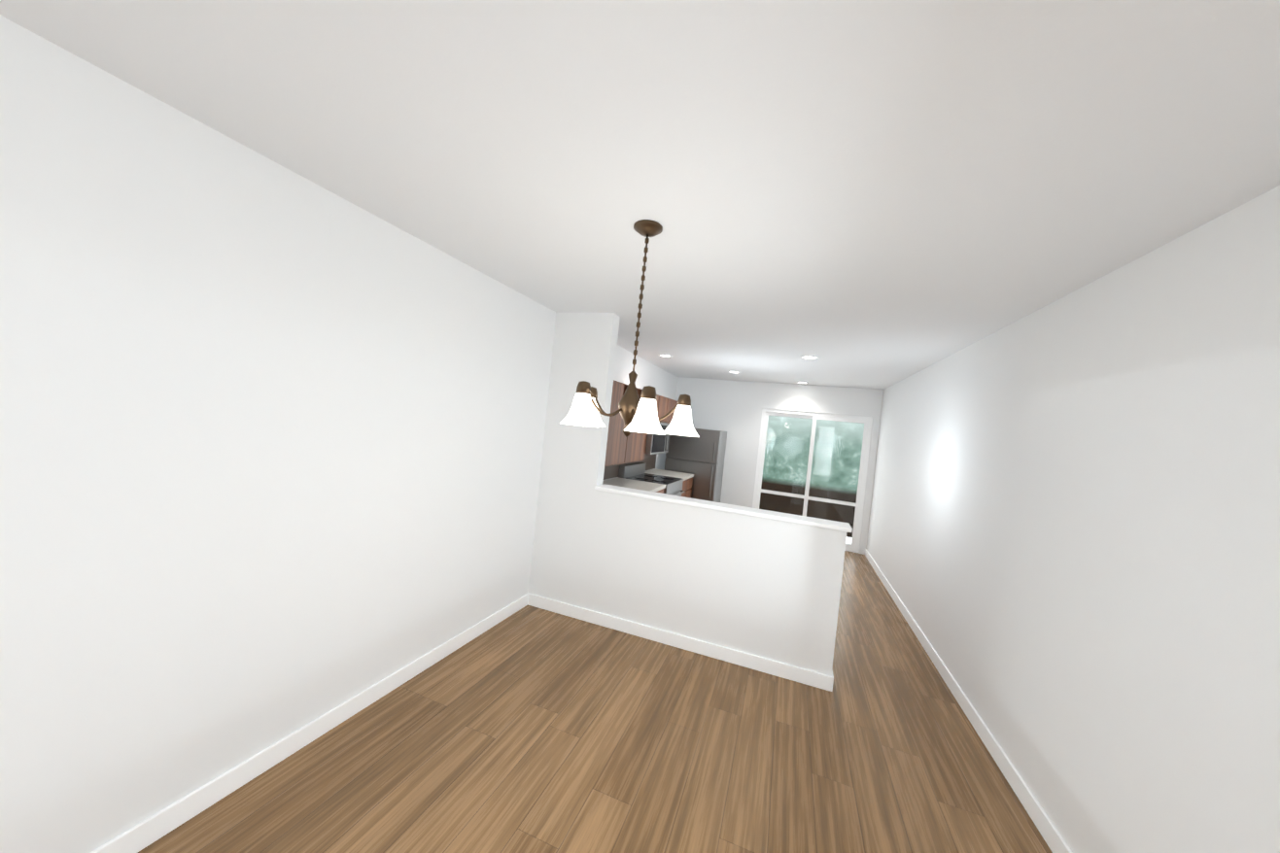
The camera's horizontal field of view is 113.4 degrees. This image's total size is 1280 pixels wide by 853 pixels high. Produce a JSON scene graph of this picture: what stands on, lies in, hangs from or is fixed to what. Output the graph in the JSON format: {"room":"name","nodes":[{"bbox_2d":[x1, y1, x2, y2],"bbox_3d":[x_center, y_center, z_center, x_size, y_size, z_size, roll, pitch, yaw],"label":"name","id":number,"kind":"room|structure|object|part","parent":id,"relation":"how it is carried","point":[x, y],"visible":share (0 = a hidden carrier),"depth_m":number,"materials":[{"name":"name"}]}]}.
{"room":"dining room","nodes":[
{"label":"dining room","id":0,"kind":"room"},
{"bbox_2d":[0,14,677,852],"bbox_3d":[-1.381,0.224,2.097,0.120,2.440,11.200,6,1,20],"label":"wall","id":1,"kind":"structure","parent":0,"point":[270,446],"depth_m":1.49,"materials":[{"name":"paint"}]},
{"bbox_2d":[89,592,528,852],"bbox_3d":[-2.106,1.347,0.217,0.018,0.095,6.990,6,1,20],"label":"baseboard","id":2,"kind":"structure","parent":1,"relation":"attached to","point":[148,832],"depth_m":1.78,"materials":[{"name":"white paint"}]},
{"bbox_2d":[604,418,631,466],"bbox_3d":[-0.382,0.129,4.140,0.326,0.472,0.715,6,1,20],"label":"upper cabinet","id":3,"kind":"object","parent":1,"relation":"attached to","point":[621,448],"depth_m":4.11,"materials":[{"name":"brown wood"}]},
{"bbox_2d":[609,380,639,418],"bbox_3d":[-0.328,-0.273,4.172,0.326,0.338,0.791,6,1,20],"label":"upper cabinet","id":4,"kind":"object","parent":1,"relation":"attached to","point":[619,389],"depth_m":4.00,"materials":[{"name":"brown wood"}]},
{"bbox_2d":[603,454,656,480],"bbox_3d":[-0.138,0.263,5.359,0.009,0.710,2.380,6,1,20],"label":"backsplash","id":5,"kind":"structure","parent":1,"relation":"attached to","point":[610,471],"depth_m":5.16,"materials":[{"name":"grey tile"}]},
{"bbox_2d":[627,431,647,462],"bbox_3d":[-0.169,0.145,4.735,0.326,0.472,0.550,6,1,20],"label":"upper cabinet","id":6,"kind":"object","parent":1,"relation":"attached to","point":[639,439],"depth_m":4.69,"materials":[{"name":"brown wood"}]},
{"bbox_2d":[656,394,658,418],"bbox_3d":[0.009,-0.248,5.112,0.326,0.338,0.391,6,1,20],"label":"upper cabinet","id":7,"kind":"object","parent":1,"relation":"attached to","point":[657,396],"depth_m":5.22,"materials":[{"name":"brown wood"}]},
{"bbox_2d":[658,395,670,422],"bbox_3d":[0.142,-0.238,5.483,0.326,0.338,0.397,6,1,20],"label":"upper cabinet","id":8,"kind":"object","parent":1,"relation":"attached to","point":[664,402],"depth_m":5.46,"materials":[{"name":"brown wood"}]},
{"bbox_2d":[645,422,670,454],"bbox_3d":[0.107,0.131,5.349,0.426,0.393,0.760,6,1,20],"label":"microwave","id":9,"kind":"object","parent":8,"relation":"attached to","point":[656,444],"visible":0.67,"depth_m":5.17,"materials":[{"name":"silver metal"}]},
{"bbox_2d":[666,399,677,422],"bbox_3d":[0.275,-0.228,5.856,0.326,0.338,0.396,6,1,20],"label":"upper cabinet","id":10,"kind":"object","parent":1,"relation":"attached to","point":[673,402],"depth_m":5.81,"materials":[{"name":"brown wood"}]},
{"bbox_2d":[138,551,1052,852],"bbox_3d":[0.137,1.661,1.568,5.765,0.100,11.660,6,1,20],"label":"floor","id":11,"kind":"structure","parent":0,"point":[529,730],"depth_m":2.00,"materials":[{"name":"brown wood"}]},
{"bbox_2d":[618,462,684,496],"bbox_3d":[0.138,1.041,5.314,0.671,1.060,0.760,6,1,20],"label":"range","id":12,"kind":"object","parent":11,"relation":"on","point":[637,471],"visible":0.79,"depth_m":5.24,"materials":[{"name":"silver metal"}]},
{"bbox_2d":[649,476,688,497],"bbox_3d":[0.288,1.141,5.873,0.602,0.880,0.360,6,1,20],"label":"base cabinet","id":13,"kind":"object","parent":11,"relation":"on","point":[687,482],"depth_m":5.83,"materials":[{"name":"brown wood"}]},
{"bbox_2d":[602,477,664,491],"bbox_3d":[-0.135,0.649,4.540,0.614,0.040,0.870,6,1,20],"label":"countertop","id":14,"kind":"structure","parent":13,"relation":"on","point":[620,482],"depth_m":4.62,"materials":[{"name":"beige stone"}]},
{"bbox_2d":[645,468,694,480],"bbox_3d":[0.401,0.688,6.036,0.614,0.040,0.730,6,1,20],"label":"countertop","id":15,"kind":"structure","parent":13,"relation":"on","point":[685,476],"depth_m":5.98,"materials":[{"name":"beige stone"}]},
{"bbox_2d":[688,476,693,497],"bbox_3d":[0.410,1.150,6.212,0.602,0.880,0.360,6,1,20],"label":"base cabinet","id":16,"kind":"object","parent":11,"relation":"on","point":[690,482],"depth_m":6.15,"materials":[{"name":"brown wood"}]},
{"bbox_2d":[664,428,726,502],"bbox_3d":[0.846,0.828,6.668,0.800,1.600,0.744,6,1,20],"label":"fridge","id":17,"kind":"object","parent":11,"relation":"on","point":[701,457],"visible":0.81,"depth_m":6.33,"materials":[{"name":"silver metal"}]},
{"bbox_2d":[0,0,1279,389],"bbox_3d":[0.396,-0.865,1.542,5.765,0.100,11.660,6,1,20],"label":"ceiling","id":18,"kind":"structure","parent":0,"point":[877,194],"depth_m":1.20,"materials":[{"name":"paint"}]},
{"bbox_2d":[559,219,698,437],"bbox_3d":[-0.006,-0.404,1.822,0.597,0.905,0.580,6,1,20],"label":"chandelier","id":19,"kind":"object","parent":18,"relation":"hanging from","point":[637,414],"visible":1,"depth_m":1.75,"materials":[{"name":"white glass"}]},
{"bbox_3d":[-0.231,-0.070,1.671,0.160,0.132,0.160,6,1,20],"label":"lamp shade","id":20,"kind":"part","parent":19,"relation":"part of","materials":[{"name":"white glass"}]},
{"bbox_3d":[-0.232,-0.073,1.941,0.160,0.132,0.160,6,1,20],"label":"lamp shade","id":21,"kind":"part","parent":19,"relation":"part of","materials":[{"name":"white glass"}]},
{"bbox_3d":[-0.166,-0.111,1.718,0.140,0.129,0.191,6,1,20],"label":"arm","id":22,"kind":"part","parent":19,"relation":"part of"},
{"bbox_3d":[-0.159,-0.112,1.901,0.216,0.129,0.088,6,1,20],"label":"arm","id":23,"kind":"part","parent":19,"relation":"part of"},
{"bbox_3d":[0.008,-0.092,1.661,0.151,0.129,0.184,6,1,20],"label":"arm","id":24,"kind":"part","parent":19,"relation":"part of"},
{"bbox_3d":[0.025,-0.043,1.588,0.160,0.132,0.160,6,1,20],"label":"lamp shade","id":25,"kind":"part","parent":19,"relation":"part of","materials":[{"name":"white glass"}]},
{"bbox_3d":[0.109,-0.083,1.814,0.212,0.129,0.100,6,1,20],"label":"arm","id":26,"kind":"part","parent":19,"relation":"part of"},
{"bbox_3d":[0.182,-0.029,1.807,0.160,0.132,0.160,6,1,20],"label":"lamp shade","id":27,"kind":"part","parent":19,"relation":"part of","materials":[{"name":"white glass"}]},
{"bbox_2d":[657,354,672,357],"bbox_3d":[0.306,-0.855,5.091,0.170,0.007,0.170,6,1,20],"label":"recessed light","id":28,"kind":"object","parent":18,"relation":"in","point":[667,356],"visible":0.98,"depth_m":5.09,"materials":[{"name":"white paint"}]},
{"bbox_2d":[800,355,818,359],"bbox_3d":[1.728,-0.702,4.280,0.170,0.007,0.170,6,1,20],"label":"recessed light","id":29,"kind":"object","parent":18,"relation":"in","point":[810,357],"visible":0.98,"depth_m":4.28,"materials":[{"name":"white paint"}]},
{"bbox_2d":[528,312,847,676],"bbox_3d":[0.290,0.384,3.162,2.320,2.440,0.120,6,1,20],"label":"wall","id":30,"kind":"structure","parent":0,"point":[770,589],"depth_m":3.13,"materials":[{"name":"paint"}]},
{"bbox_2d":[528,592,833,691],"bbox_3d":[0.174,1.552,3.117,2.304,0.095,0.044,6,1,20],"label":"baseboard","id":31,"kind":"structure","parent":30,"relation":"attached to","point":[767,666],"depth_m":3.02,"materials":[{"name":"white paint"}]},
{"bbox_2d":[594,484,852,532],"bbox_3d":[0.528,0.576,3.071,1.825,0.030,0.170,6,1,20],"label":"half wall cap","id":32,"kind":"object","parent":30,"relation":"on","point":[787,517],"visible":0.94,"depth_m":2.98,"materials":[{"name":"white paint"}]},
{"bbox_2d":[675,377,883,554],"bbox_3d":[2.003,0.523,6.763,3.120,2.440,0.120,6,1,20],"label":"wall","id":33,"kind":"structure","parent":0,"point":[733,409],"depth_m":6.79,"materials":[{"name":"paint"}]},
{"bbox_2d":[752,408,872,553],"bbox_3d":[2.615,0.794,6.526,1.580,2.030,0.100,6,1,20],"label":"sliding glass door","id":34,"kind":"structure","parent":33,"relation":"in","point":[812,465],"depth_m":6.49,"materials":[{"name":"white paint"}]},
{"bbox_2d":[865,185,1279,852],"bbox_3d":[2.885,0.653,2.905,1.165,2.440,6.780,6,1,20],"label":"wall","id":35,"kind":"structure","parent":0,"point":[1072,545],"depth_m":1.57,"materials":[{"name":"paint"}]},
{"bbox_2d":[864,548,1072,852],"bbox_3d":[2.191,1.759,3.053,0.014,0.095,6.674,6,1,20],"label":"baseboard","id":36,"kind":"structure","parent":35,"relation":"attached to","point":[1054,840],"depth_m":2.31,"materials":[{"name":"white paint"}]}
]}

